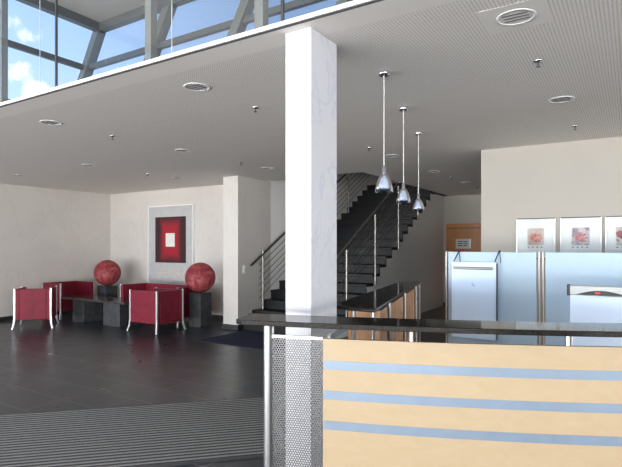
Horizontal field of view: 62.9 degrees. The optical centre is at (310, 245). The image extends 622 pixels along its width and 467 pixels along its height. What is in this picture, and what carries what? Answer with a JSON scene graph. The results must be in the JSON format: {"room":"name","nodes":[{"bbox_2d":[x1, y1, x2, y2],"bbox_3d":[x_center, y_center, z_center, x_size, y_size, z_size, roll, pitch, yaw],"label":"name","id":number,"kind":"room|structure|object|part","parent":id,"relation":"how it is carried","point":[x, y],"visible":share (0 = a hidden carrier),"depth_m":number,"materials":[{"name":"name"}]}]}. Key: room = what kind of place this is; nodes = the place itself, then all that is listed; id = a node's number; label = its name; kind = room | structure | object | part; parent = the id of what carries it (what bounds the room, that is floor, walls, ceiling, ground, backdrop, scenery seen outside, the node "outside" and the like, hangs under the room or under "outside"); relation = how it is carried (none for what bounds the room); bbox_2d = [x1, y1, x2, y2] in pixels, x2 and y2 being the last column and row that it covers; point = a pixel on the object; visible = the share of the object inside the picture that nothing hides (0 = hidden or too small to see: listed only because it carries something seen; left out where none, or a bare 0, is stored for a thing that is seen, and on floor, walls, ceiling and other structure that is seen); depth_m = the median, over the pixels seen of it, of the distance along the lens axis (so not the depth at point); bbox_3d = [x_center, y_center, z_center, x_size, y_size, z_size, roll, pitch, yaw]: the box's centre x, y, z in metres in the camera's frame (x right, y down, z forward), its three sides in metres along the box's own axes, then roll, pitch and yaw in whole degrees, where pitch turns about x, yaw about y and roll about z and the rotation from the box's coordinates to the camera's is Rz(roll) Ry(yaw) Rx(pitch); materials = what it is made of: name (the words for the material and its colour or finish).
{"room":"lobby","nodes":[
{"label":"lobby","id":0,"kind":"room"},
{"bbox_2d":[0,183,109,316],"bbox_3d":[-6.724,0.135,10.829,0.200,2.930,5.920,0,0,32],"label":"wall","id":1,"kind":"structure","parent":0,"point":[47,235],"depth_m":11.72,"materials":[{"name":"paint"}]},
{"bbox_2d":[0,310,72,320],"bbox_3d":[-6.685,1.555,10.685,0.020,0.090,5.720,0,0,32],"label":"baseboard","id":2,"kind":"structure","parent":1,"relation":"attached to","point":[6,318],"depth_m":11.00,"materials":[{"name":"stone"}]},
{"bbox_2d":[47,0,144,21],"bbox_3d":[-1.643,-5.645,-0.446,20.300,0.250,18.490,0,0,32],"label":"ceiling","id":3,"kind":"structure","parent":0,"point":[97,10],"depth_m":11.73,"materials":[{"name":"white paint"}]},
{"bbox_2d":[16,0,195,32],"bbox_3d":[-1.643,-5.420,-0.446,20.300,0.200,18.490,0,0,32],"label":"trim","id":4,"kind":"structure","parent":3,"relation":"attached to","point":[137,14],"depth_m":11.90,"materials":[{"name":"grey metal"}]},
{"bbox_2d":[110,185,222,315],"bbox_3d":[-3.138,0.135,11.945,4.670,2.930,0.200,0,0,32],"label":"wall","id":5,"kind":"structure","parent":0,"point":[128,211],"depth_m":12.18,"materials":[{"name":"paint"}]},
{"bbox_2d":[148,204,194,284],"bbox_3d":[-3.283,-0.022,11.889,1.512,1.856,0.045,0,0,32],"label":"framed picture","id":6,"kind":"object","parent":5,"relation":"attached to","point":[171,228],"visible":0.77,"depth_m":11.87,"materials":[{"name":"silver metal"}]},
{"bbox_2d":[155,216,185,262],"bbox_3d":[-3.284,-0.146,11.878,1.021,1.071,0.006,0,0,32],"label":"painting","id":7,"kind":"object","parent":6,"relation":"attached to","point":[170,231],"depth_m":11.87},
{"bbox_2d":[212,315,222,319],"bbox_3d":[-3.188,1.555,11.847,4.650,0.090,0.020,0,0,32],"label":"baseboard","id":8,"kind":"structure","parent":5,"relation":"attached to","point":[220,317],"depth_m":11.11,"materials":[{"name":"stone"}]},
{"bbox_2d":[0,306,444,466],"bbox_3d":[-1.156,1.700,1.914,28.000,0.200,30.000,0,0,32],"label":"floor","id":9,"kind":"structure","parent":0,"point":[69,365],"depth_m":6.76,"materials":[{"name":"tile"}]},
{"bbox_2d":[11,286,58,329],"bbox_3d":[-5.473,1.210,10.135,0.731,0.780,0.694,0,0,-17],"label":"armchair","id":10,"kind":"object","parent":9,"relation":"on","point":[28,304],"visible":1,"depth_m":9.86,"materials":[{"name":"red fabric"}]},
{"bbox_3d":[-5.696,1.210,9.737,0.045,0.780,0.093,0,0,28],"label":"leg","id":11,"kind":"part","parent":10,"relation":"part of","materials":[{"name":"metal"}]},
{"bbox_3d":[-5.736,1.131,10.052,0.085,0.598,0.600,0,0,-17],"label":"arm","id":12,"kind":"part","parent":10,"relation":"part of","materials":[{"name":"red fabric"}]},
{"bbox_3d":[-5.396,1.131,9.889,0.467,0.598,0.085,0,0,-17],"label":"backrest","id":13,"kind":"part","parent":10,"relation":"part of","materials":[{"name":"red fabric"}]},
{"bbox_3d":[-5.210,1.131,10.217,0.085,0.598,0.600,0,0,-17],"label":"arm","id":14,"kind":"part","parent":10,"relation":"part of","materials":[{"name":"red leather"}]},
{"bbox_3d":[-5.063,1.210,9.935,0.093,0.780,0.045,0,0,28],"label":"leg","id":15,"kind":"part","parent":10,"relation":"part of","materials":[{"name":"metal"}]},
{"bbox_3d":[-5.250,1.210,10.533,0.045,0.780,0.093,0,0,28],"label":"leg","id":16,"kind":"part","parent":10,"relation":"part of","materials":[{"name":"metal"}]},
{"bbox_2d":[42,280,94,319],"bbox_3d":[-5.549,1.210,11.659,0.794,0.780,0.914,0,0,32],"label":"armchair","id":17,"kind":"object","parent":9,"relation":"on","point":[66,288],"visible":0.48,"depth_m":11.78,"materials":[{"name":"red fabric"}]},
{"bbox_3d":[-5.745,1.131,11.348,0.700,0.598,0.085,0,0,32],"label":"arm","id":18,"kind":"part","parent":17,"relation":"part of","materials":[{"name":"red fabric"}]},
{"bbox_3d":[-5.468,1.210,11.107,0.045,0.780,0.093,0,0,-13],"label":"leg","id":19,"kind":"part","parent":17,"relation":"part of","materials":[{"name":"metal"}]},
{"bbox_3d":[-5.809,1.131,11.823,0.085,0.598,0.650,0,0,32],"label":"backrest","id":20,"kind":"part","parent":17,"relation":"part of","materials":[{"name":"red fabric"}]},
{"bbox_3d":[-5.517,1.365,11.639,0.605,0.130,0.650,0,0,32],"label":"seat","id":21,"kind":"part","parent":17,"relation":"part of","materials":[{"name":"red fabric"}]},
{"bbox_3d":[-5.352,1.131,11.970,0.700,0.598,0.085,0,0,32],"label":"arm","id":22,"kind":"part","parent":17,"relation":"part of","materials":[{"name":"red leather"}]},
{"bbox_2d":[61,295,140,326],"bbox_3d":[-4.346,1.350,10.698,2.120,0.500,0.620,0,0,32],"label":"coffee table","id":23,"kind":"object","parent":9,"relation":"on","point":[114,311],"visible":0.85,"depth_m":10.65,"materials":[{"name":"stone"}]},
{"bbox_3d":[-4.777,1.370,10.970,0.400,0.460,0.520,0,0,32],"label":"leg","id":24,"kind":"part","parent":23,"relation":"part of","materials":[{"name":"grey stone"}]},
{"bbox_3d":[-3.848,1.370,10.383,0.520,0.460,0.520,0,0,32],"label":"leg","id":25,"kind":"part","parent":23,"relation":"part of","materials":[{"name":"grey stone"}]},
{"bbox_2d":[97,285,116,296],"bbox_3d":[-4.785,1.265,11.969,0.320,0.670,0.320,0,0,32],"label":"plinth","id":26,"kind":"object","parent":9,"relation":"on","point":[103,290],"visible":0.43,"depth_m":11.85,"materials":[{"name":"grey stone"}]},
{"bbox_2d":[94,260,120,285],"bbox_3d":[-4.785,0.629,11.969,0.600,0.600,0.600,0,0,32],"label":"decorative ball","id":27,"kind":"object","parent":26,"relation":"on","point":[106,272],"visible":1,"depth_m":11.76,"materials":[{"name":"red stone"}]},
{"bbox_2d":[0,396,285,466],"bbox_3d":[-3.373,1.594,3.925,7.000,0.012,1.510,0,0,-13],"label":"entrance mat","id":28,"kind":"object","parent":9,"relation":"on","point":[193,432],"visible":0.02,"depth_m":4.29,"materials":[{"name":"grey metal"}]},
{"bbox_2d":[126,287,185,334],"bbox_3d":[-2.934,1.210,9.675,0.834,0.780,0.724,0,0,32],"label":"armchair","id":29,"kind":"object","parent":9,"relation":"on","point":[158,306],"visible":1,"depth_m":9.45,"materials":[{"name":"red leather"}]},
{"bbox_3d":[-3.433,1.210,9.602,0.093,0.780,0.045,0,0,-13],"label":"leg","id":30,"kind":"part","parent":29,"relation":"part of","materials":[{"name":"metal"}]},
{"bbox_3d":[-3.080,1.131,9.445,0.740,0.598,0.085,0,0,32],"label":"arm","id":31,"kind":"part","parent":29,"relation":"part of","materials":[{"name":"red fabric"}]},
{"bbox_3d":[-2.786,1.210,9.193,0.045,0.780,0.093,0,0,-13],"label":"leg","id":32,"kind":"part","parent":29,"relation":"part of","materials":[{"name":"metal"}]},
{"bbox_3d":[-2.789,1.131,9.905,0.740,0.598,0.085,0,0,32],"label":"arm","id":33,"kind":"part","parent":29,"relation":"part of","materials":[{"name":"red fabric"}]},
{"bbox_3d":[-2.657,1.131,9.500,0.085,0.598,0.460,0,0,32],"label":"backrest","id":34,"kind":"part","parent":29,"relation":"part of","materials":[{"name":"red fabric"}]},
{"bbox_3d":[-2.435,1.210,9.748,0.093,0.780,0.045,0,0,-13],"label":"leg","id":35,"kind":"part","parent":29,"relation":"part of","materials":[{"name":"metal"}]},
{"bbox_2d":[119,282,193,327],"bbox_3d":[-3.186,1.210,10.793,1.854,0.780,0.774,0,0,32],"label":"sofa","id":36,"kind":"object","parent":9,"relation":"on","point":[123,288],"visible":0.24,"depth_m":10.98,"materials":[{"name":"red fabric"}]},
{"bbox_3d":[-3.894,1.131,11.240,0.085,0.598,0.680,0,0,32],"label":"arm","id":37,"kind":"part","parent":36,"relation":"part of","materials":[{"name":"red fabric"}]},
{"bbox_3d":[-3.027,1.131,11.044,1.590,0.598,0.085,0,0,32],"label":"backrest","id":38,"kind":"part","parent":36,"relation":"part of","materials":[{"name":"red leather"}]},
{"bbox_3d":[-2.478,1.131,10.345,0.085,0.598,0.680,0,0,32],"label":"arm","id":39,"kind":"part","parent":36,"relation":"part of","materials":[{"name":"red leather"}]},
{"bbox_2d":[189,292,211,327],"bbox_3d":[-2.214,1.265,10.178,0.320,0.670,0.320,0,0,32],"label":"plinth","id":40,"kind":"object","parent":9,"relation":"on","point":[200,304],"visible":0.91,"depth_m":10.06,"materials":[{"name":"grey stone"}]},
{"bbox_2d":[185,262,215,292],"bbox_3d":[-2.214,0.629,10.178,0.600,0.600,0.600,0,0,32],"label":"decorative ball","id":41,"kind":"object","parent":40,"relation":"on","point":[200,277],"visible":1,"depth_m":9.96,"materials":[{"name":"red stone"}]},
{"bbox_2d":[198,330,285,352],"bbox_3d":[-0.614,1.595,8.480,2.300,0.010,1.220,0,0,32],"label":"mat","id":42,"kind":"object","parent":9,"relation":"on","point":[248,339],"visible":0.5,"depth_m":8.56,"materials":[{"name":"black carpet"}]},
{"bbox_2d":[223,176,270,324],"bbox_3d":[-1.267,0.135,10.188,0.370,2.930,1.030,0,0,32],"label":"wall pier","id":43,"kind":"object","parent":9,"relation":"on","point":[246,201],"visible":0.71,"depth_m":9.85,"materials":[{"name":"paint"}]},
{"bbox_2d":[222,323,242,330],"bbox_3d":[-1.510,1.550,9.804,0.410,0.100,0.160,0,0,32],"label":"baseboard","id":44,"kind":"object","parent":43,"relation":"attached to","point":[224,326],"visible":0.89,"depth_m":9.71,"materials":[{"name":"stone"}]},
{"bbox_2d":[286,27,336,466],"bbox_3d":[0.005,0.135,3.274,0.190,2.930,0.320,0,0,32],"label":"column","id":45,"kind":"structure","parent":9,"relation":"on","point":[311,57],"depth_m":3.16,"materials":[{"name":"paint"}]},
{"bbox_2d":[243,183,447,333],"bbox_3d":[1.543,-0.053,12.363,2.056,3.306,7.512,0,0,32],"label":"staircase","id":46,"kind":"structure","parent":9,"relation":"on","point":[349,223],"depth_m":11.44,"materials":[{"name":"stone"}]},
{"bbox_2d":[337,281,420,341],"bbox_3d":[0.679,1.000,4.576,0.329,1.200,2.722,0,0,18],"label":"counter","id":47,"kind":"object","parent":9,"relation":"on","point":[399,299],"depth_m":4.03,"materials":[{"name":"brown stone"}]},
{"bbox_3d":[0.284,1.012,3.397,0.028,1.175,0.028,0,0,32],"label":"post","id":48,"kind":"part","parent":47,"relation":"part of","materials":[{"name":"metal"}]},
{"bbox_3d":[0.377,0.988,3.598,0.230,1.065,0.020,0,0,18],"label":"panel","id":49,"kind":"part","parent":47,"relation":"part of","materials":[{"name":"orange wood"}]},
{"bbox_3d":[0.397,1.012,3.255,0.024,1.175,0.024,0,0,32],"label":"post","id":50,"kind":"part","parent":47,"relation":"part of","materials":[{"name":"metal"}]},
{"bbox_2d":[337,281,420,312],"bbox_3d":[0.679,0.412,4.576,0.329,0.025,2.723,0,0,18],"label":"countertop","id":51,"kind":"structure","parent":47,"relation":"on","point":[373,301],"depth_m":3.88,"materials":[{"name":"black stone"}]},
{"bbox_3d":[0.527,0.988,3.717,0.020,1.065,0.268,0,0,18],"label":"door","id":52,"kind":"part","parent":47,"relation":"part of","materials":[{"name":"orange wood"}]},
{"bbox_3d":[0.595,1.012,3.853,0.024,1.175,0.024,0,0,32],"label":"post","id":53,"kind":"part","parent":47,"relation":"part of","materials":[{"name":"metal"}]},
{"bbox_3d":[0.638,0.988,4.054,0.020,1.065,0.418,0,0,18],"label":"door","id":54,"kind":"part","parent":47,"relation":"part of","materials":[{"name":"orange wood"}]},
{"bbox_3d":[0.770,0.988,4.453,0.020,1.065,0.398,0,0,18],"label":"door","id":55,"kind":"part","parent":47,"relation":"part of","materials":[{"name":"orange wood"}]},
{"bbox_3d":[0.858,1.012,4.651,0.024,1.175,0.024,0,0,32],"label":"post","id":56,"kind":"part","parent":47,"relation":"part of","materials":[{"name":"metal"}]},
{"bbox_3d":[0.903,0.988,4.857,0.020,1.065,0.428,0,0,18],"label":"door","id":57,"kind":"part","parent":47,"relation":"part of","materials":[{"name":"orange wood"}]},
{"bbox_3d":[1.036,0.988,5.260,0.020,1.065,0.398,0,0,18],"label":"door","id":58,"kind":"part","parent":47,"relation":"part of","materials":[{"name":"orange wood"}]},
{"bbox_3d":[1.124,1.012,5.458,0.024,1.175,0.024,0,0,32],"label":"post","id":59,"kind":"part","parent":47,"relation":"part of","materials":[{"name":"metal"}]},
{"bbox_3d":[1.152,0.988,5.612,0.020,1.065,0.318,0,0,18],"label":"door","id":60,"kind":"part","parent":47,"relation":"part of","materials":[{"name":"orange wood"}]},
{"bbox_3d":[1.236,1.012,5.797,0.024,1.175,0.024,0,0,32],"label":"post","id":61,"kind":"part","parent":47,"relation":"part of","materials":[{"name":"metal"}]},
{"bbox_2d":[236,313,621,466],"bbox_3d":[0.852,1.000,2.737,2.522,1.200,0.594,0,0,14],"label":"reception desk","id":62,"kind":"object","parent":9,"relation":"on","point":[386,403],"depth_m":2.58,"materials":[{"name":"beige wood"}]},
{"bbox_3d":[-0.239,1.014,2.800,0.043,1.172,0.043,0,0,32],"label":"post","id":63,"kind":"part","parent":62,"relation":"part of","materials":[{"name":"metal"}]},
{"bbox_3d":[-0.212,1.014,2.830,0.017,1.172,0.018,0,0,32],"label":"post","id":64,"kind":"part","parent":62,"relation":"part of","materials":[{"name":"metal"}]},
{"bbox_3d":[-0.074,0.495,2.766,0.286,0.016,0.020,0,0,15],"label":"rail","id":65,"kind":"part","parent":62,"relation":"part of","materials":[{"name":"metal"}]},
{"bbox_3d":[-0.074,1.025,2.766,0.286,1.050,0.002,0,0,15],"label":"perforated panel","id":66,"kind":"part","parent":62,"relation":"part of","materials":[{"name":"silver metal"}]},
{"bbox_2d":[236,313,621,337],"bbox_3d":[0.832,0.414,2.645,2.508,0.028,0.353,0,0,10],"label":"countertop","id":67,"kind":"structure","parent":62,"relation":"on","point":[573,329],"depth_m":2.59,"materials":[{"name":"black stone"}]},
{"bbox_3d":[1.054,1.017,2.568,2.006,1.046,0.075,0,0,8],"label":"panel","id":68,"kind":"part","parent":62,"relation":"part of","materials":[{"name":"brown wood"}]},
{"bbox_2d":[445,251,540,344],"bbox_3d":[1.809,0.828,5.127,0.926,1.545,0.320,0,0,32],"label":"screen","id":69,"kind":"object","parent":9,"relation":"on","point":[517,271],"visible":0.31,"depth_m":5.01,"materials":[{"name":"blue glass"}]},
{"bbox_3d":[1.428,0.828,5.367,0.025,1.545,0.026,0,0,32],"label":"post","id":70,"kind":"part","parent":69,"relation":"part of","materials":[{"name":"metal"}]},
{"bbox_2d":[451,250,500,340],"bbox_3d":[1.678,0.492,5.169,0.493,0.896,0.121,0,0,32],"label":"board","id":71,"kind":"object","parent":69,"relation":"hanging from","point":[474,285],"visible":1,"depth_m":5.14,"materials":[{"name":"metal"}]},
{"bbox_3d":[2.190,0.828,4.886,0.025,1.545,0.026,0,0,32],"label":"post","id":72,"kind":"part","parent":69,"relation":"part of","materials":[{"name":"metal"}]},
{"bbox_2d":[541,252,621,344],"bbox_3d":[2.777,0.828,4.514,1.349,1.545,0.320,0,0,32],"label":"screen","id":73,"kind":"object","parent":9,"relation":"on","point":[562,269],"visible":0.29,"depth_m":4.75,"materials":[{"name":"blue glass"}]},
{"bbox_3d":[2.218,0.828,4.868,0.025,1.545,0.026,0,0,32],"label":"post","id":74,"kind":"part","parent":73,"relation":"part of","materials":[{"name":"metal"}]},
{"bbox_2d":[567,284,621,346],"bbox_3d":[2.404,0.953,3.946,0.759,1.301,0.619,0,0,32],"label":"flip chart","id":75,"kind":"object","parent":9,"relation":"on","point":[588,304],"visible":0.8,"depth_m":3.91,"materials":[{"name":"white plastic"}]},
{"bbox_2d":[0,0,621,195],"bbox_3d":[2.043,-1.480,8.256,17.770,0.300,11.060,0,0,32],"label":"ceiling","id":76,"kind":"structure","parent":0,"point":[469,90],"depth_m":4.82,"materials":[{"name":"white paint"}]},
{"bbox_2d":[39,120,61,124],"bbox_3d":[-2.800,-1.335,5.481,0.222,0.019,0.222,0,0,32],"label":"recessed light","id":77,"kind":"object","parent":76,"relation":"in","point":[40,121],"visible":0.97,"depth_m":5.47,"materials":[{"name":"grey metal"}]},
{"bbox_2d":[0,0,284,102],"bbox_3d":[-1.173,-3.316,3.839,12.114,3.900,0.124,0,0,32],"label":"window frame","id":78,"kind":"structure","parent":76,"relation":"on","point":[260,6],"depth_m":3.90,"materials":[{"name":"grey metal"}]},
{"bbox_2d":[175,149,190,151],"bbox_3d":[-1.783,-1.335,7.089,0.222,0.019,0.222,0,0,32],"label":"recessed light","id":79,"kind":"object","parent":76,"relation":"in","point":[177,150],"visible":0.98,"depth_m":7.07,"materials":[{"name":"grey metal"}]},
{"bbox_2d":[0,0,382,107],"bbox_3d":[-0.833,-1.353,3.520,17.570,0.026,0.020,0,0,32],"label":"trim","id":80,"kind":"structure","parent":76,"relation":"attached to","point":[354,2],"depth_m":3.43,"materials":[{"name":"white paint"}]},
{"bbox_2d":[183,83,209,91],"bbox_3d":[-0.954,-1.335,4.258,0.222,0.019,0.222,0,0,32],"label":"recessed light","id":81,"kind":"object","parent":76,"relation":"in","point":[184,85],"visible":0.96,"depth_m":4.26,"materials":[{"name":"grey metal"}]},
{"bbox_2d":[8,0,420,316],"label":"railing","id":82,"kind":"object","parent":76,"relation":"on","point":[244,15],"depth_m":10.99,"materials":[{"name":"grey metal"}]},
{"bbox_3d":[-6.196,-3.525,13.310,2.371,3.890,0.220,0,0,32],"label":"leaning post","id":83,"kind":"part","parent":82,"relation":"part of","materials":[{"name":"grey metal"}]},
{"bbox_3d":[-4.057,-3.525,11.958,2.371,3.890,0.220,0,0,32],"label":"leaning post","id":84,"kind":"part","parent":82,"relation":"part of","materials":[{"name":"grey metal"}]},
{"bbox_3d":[-1.918,-3.525,10.606,2.371,3.890,0.220,0,0,32],"label":"leaning post","id":85,"kind":"part","parent":82,"relation":"part of","materials":[{"name":"grey metal"}]},
{"bbox_3d":[-0.956,0.741,10.128,0.038,1.300,0.038,0,0,32],"label":"post","id":86,"kind":"part","parent":82,"relation":"part of","materials":[{"name":"metal"}]},
{"bbox_3d":[0.241,-1.138,12.021,0.044,3.064,5.241,0,0,32],"label":"handrail","id":87,"kind":"part","parent":82,"relation":"part of","materials":[{"name":"grey metal"}]},
{"bbox_3d":[0.241,-0.639,12.021,0.044,4.061,5.241,0,0,32],"label":"stair railing","id":88,"kind":"part","parent":82,"relation":"part of","materials":[{"name":"silver metal"}]},
{"bbox_3d":[0.220,-3.525,9.254,2.371,3.890,0.220,0,0,32],"label":"leaning post","id":89,"kind":"part","parent":82,"relation":"part of","materials":[{"name":"grey metal"}]},
{"bbox_3d":[0.623,0.747,8.893,0.038,1.360,0.038,0,0,32],"label":"post","id":90,"kind":"part","parent":82,"relation":"part of","materials":[{"name":"metal"}]},
{"bbox_3d":[0.968,-1.347,13.171,0.038,1.300,0.038,0,0,32],"label":"post","id":91,"kind":"part","parent":82,"relation":"part of","materials":[{"name":"metal"}]},
{"bbox_3d":[1.811,-1.292,10.893,0.030,3.186,5.464,0,0,32],"label":"handrail","id":92,"kind":"part","parent":82,"relation":"part of","materials":[{"name":"metal"}]},
{"bbox_3d":[1.249,0.068,9.882,0.038,1.360,0.038,0,0,32],"label":"post","id":93,"kind":"part","parent":82,"relation":"part of","materials":[{"name":"metal"}]},
{"bbox_3d":[1.840,-0.729,10.874,0.099,4.311,5.464,0,0,32],"label":"stair railing","id":94,"kind":"part","parent":82,"relation":"part of","materials":[{"name":"silver metal"}]},
{"bbox_3d":[1.869,-0.604,10.862,0.038,1.360,0.038,0,0,32],"label":"post","id":95,"kind":"part","parent":82,"relation":"part of","materials":[{"name":"metal"}]},
{"bbox_2d":[375,70,392,192],"bbox_3d":[0.556,-0.870,3.880,0.140,0.920,0.140,0,0,32],"label":"pendant lamp","id":96,"kind":"object","parent":76,"relation":"hanging from","point":[383,182],"visible":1,"depth_m":3.85,"materials":[{"name":"silver metal"}]},
{"bbox_2d":[382,166,385,173],"bbox_3d":[0.556,-0.575,3.880,0.044,0.070,0.044,0,0,32],"label":"socket","id":97,"kind":"object","parent":96,"relation":"attached to","point":[383,167],"depth_m":3.87,"materials":[{"name":"metal"}]},
{"bbox_3d":[0.556,-0.489,3.880,0.112,0.118,0.112,0,0,32],"label":"lamp shade","id":98,"kind":"part","parent":96,"relation":"part of","materials":[{"name":"blue metal"}]},
{"bbox_3d":[0.556,-0.479,3.880,0.140,0.138,0.140,0,0,32],"label":"lamp shade","id":99,"kind":"part","parent":96,"relation":"part of","materials":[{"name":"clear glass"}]},
{"bbox_2d":[396,106,410,203],"bbox_3d":[0.885,-0.870,4.870,0.140,0.920,0.140,0,0,32],"label":"pendant lamp","id":100,"kind":"object","parent":76,"relation":"hanging from","point":[403,195],"visible":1,"depth_m":4.85,"materials":[{"name":"silver metal"}]},
{"bbox_3d":[0.885,-0.489,4.870,0.112,0.118,0.112,0,0,32],"label":"lamp shade","id":101,"kind":"part","parent":100,"relation":"part of","materials":[{"name":"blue metal"}]},
{"bbox_3d":[0.885,-0.479,4.870,0.140,0.138,0.140,0,0,32],"label":"lamp shade","id":102,"kind":"part","parent":100,"relation":"part of","materials":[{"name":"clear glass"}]},
{"bbox_3d":[0.885,-0.952,4.870,0.007,0.704,0.007,0,0,-35],"label":"cord","id":103,"kind":"part","parent":100,"relation":"part of","materials":[{"name":"silver metal"}]},
{"bbox_2d":[412,131,424,210],"bbox_3d":[1.254,-0.870,5.938,0.140,0.920,0.140,0,0,32],"label":"pendant lamp","id":104,"kind":"object","parent":76,"relation":"hanging from","point":[418,204],"visible":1,"depth_m":5.91,"materials":[{"name":"silver metal"}]},
{"bbox_3d":[1.254,-0.489,5.938,0.112,0.118,0.112,0,0,32],"label":"lamp shade","id":105,"kind":"part","parent":104,"relation":"part of","materials":[{"name":"blue metal"}]},
{"bbox_3d":[1.254,-0.479,5.938,0.140,0.138,0.140,0,0,32],"label":"lamp shade","id":106,"kind":"part","parent":104,"relation":"part of","materials":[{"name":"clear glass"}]},
{"bbox_3d":[1.254,-0.952,5.938,0.007,0.704,0.007,0,0,-35],"label":"cord","id":107,"kind":"part","parent":104,"relation":"part of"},
{"bbox_2d":[477,0,553,34],"bbox_3d":[1.191,-1.335,2.956,0.360,0.019,0.360,0,0,32],"label":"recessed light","id":108,"kind":"object","parent":76,"relation":"in","point":[528,13],"visible":1,"depth_m":2.95,"materials":[{"name":"white paint"}]},
{"bbox_2d":[533,59,542,67],"bbox_3d":[1.632,-1.308,3.659,0.068,0.045,0.068,0,0,32],"label":"sprinkler","id":109,"kind":"object","parent":76,"relation":"attached to","point":[538,61],"visible":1,"depth_m":3.65,"materials":[{"name":"silver metal"}]},
{"bbox_2d":[548,96,574,102],"bbox_3d":[2.274,-1.335,4.621,0.222,0.019,0.222,0,0,32],"label":"recessed light","id":110,"kind":"object","parent":76,"relation":"in","point":[568,97],"visible":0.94,"depth_m":4.62,"materials":[{"name":"grey metal"}]},
{"bbox_2d":[266,172,394,289],"bbox_3d":[0.798,-1.100,13.249,0.150,5.400,6.750,0,0,32],"label":"wall","id":111,"kind":"structure","parent":0,"point":[278,187],"depth_m":10.88,"materials":[{"name":"paint"}]},
{"bbox_2d":[337,194,442,338],"bbox_3d":[1.933,0.135,11.162,0.100,2.930,5.865,0,0,32],"label":"wall","id":112,"kind":"structure","parent":0,"point":[419,257],"depth_m":12.32,"materials":[{"name":"paint"}]},
{"bbox_2d":[443,194,480,302],"bbox_3d":[7.983,0.135,10.925,10.580,2.930,0.200,0,0,32],"label":"wall","id":113,"kind":"structure","parent":0,"point":[458,209],"depth_m":13.40,"materials":[{"name":"paint"}]},
{"bbox_2d":[446,223,480,251],"bbox_3d":[4.090,0.505,13.197,1.190,2.190,0.120,0,0,32],"label":"door","id":114,"kind":"structure","parent":113,"relation":"in","point":[472,231],"depth_m":13.27,"materials":[{"name":"brown wood"}]},
{"bbox_2d":[456,239,470,251],"bbox_3d":[3.971,0.038,13.261,0.400,0.440,0.014,0,0,32],"label":"door sign","id":115,"kind":"object","parent":114,"relation":"attached to","point":[461,244],"visible":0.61,"depth_m":13.26,"materials":[{"name":"grey plastic"}]},
{"bbox_2d":[481,136,621,344],"bbox_3d":[5.790,0.135,5.023,7.980,2.930,0.200,0,0,32],"label":"wall","id":116,"kind":"structure","parent":0,"point":[583,178],"depth_m":6.62,"materials":[{"name":"paint"}]},
{"bbox_2d":[516,218,554,257],"bbox_3d":[2.949,-0.101,6.683,0.471,0.530,0.028,0,0,32],"label":"framed print","id":117,"kind":"object","parent":116,"relation":"attached to","point":[537,235],"visible":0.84,"depth_m":6.68,"materials":[{"name":"white paper"}]},
{"bbox_2d":[527,228,543,244],"bbox_3d":[2.949,-0.121,6.683,0.200,0.220,0.004,0,0,32],"label":"print","id":118,"kind":"object","parent":117,"relation":"attached to","point":[535,236],"depth_m":6.68},
{"bbox_2d":[529,233,541,241],"bbox_3d":[2.951,-0.112,6.678,0.158,0.128,0.002,0,0,32],"label":"flower","id":119,"kind":"object","parent":117,"relation":"on","point":[533,237],"depth_m":6.68,"materials":[{"name":"pink paper"}]},
{"bbox_2d":[560,216,601,252],"bbox_3d":[3.391,-0.101,6.404,0.459,0.530,0.028,0,0,32],"label":"framed print","id":120,"kind":"object","parent":116,"relation":"attached to","point":[577,234],"visible":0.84,"depth_m":6.40,"materials":[{"name":"white paper"}]},
{"bbox_2d":[574,232,587,241],"bbox_3d":[3.393,-0.112,6.399,0.158,0.128,0.002,0,0,32],"label":"flower","id":121,"kind":"object","parent":120,"relation":"on","point":[578,236],"depth_m":6.40,"materials":[{"name":"pink paper"}]},
{"bbox_2d":[605,216,621,252],"bbox_3d":[3.798,-0.101,6.147,0.424,0.530,0.028,0,0,32],"label":"framed print","id":122,"kind":"object","parent":116,"relation":"attached to","point":[613,224],"visible":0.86,"depth_m":6.21,"materials":[{"name":"white paper"}]},
{"bbox_2d":[616,227,621,244],"bbox_3d":[3.798,-0.121,6.147,0.200,0.220,0.004,0,0,32],"label":"print","id":123,"kind":"object","parent":122,"relation":"attached to","point":[618,229],"depth_m":6.18},
{"bbox_2d":[616,230,621,238],"bbox_3d":[3.780,-0.142,6.154,0.157,0.128,0.002,0,0,32],"label":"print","id":124,"kind":"object","parent":122,"relation":"on","point":[618,232],"depth_m":6.18,"materials":[{"name":"pink paper"}]}
]}

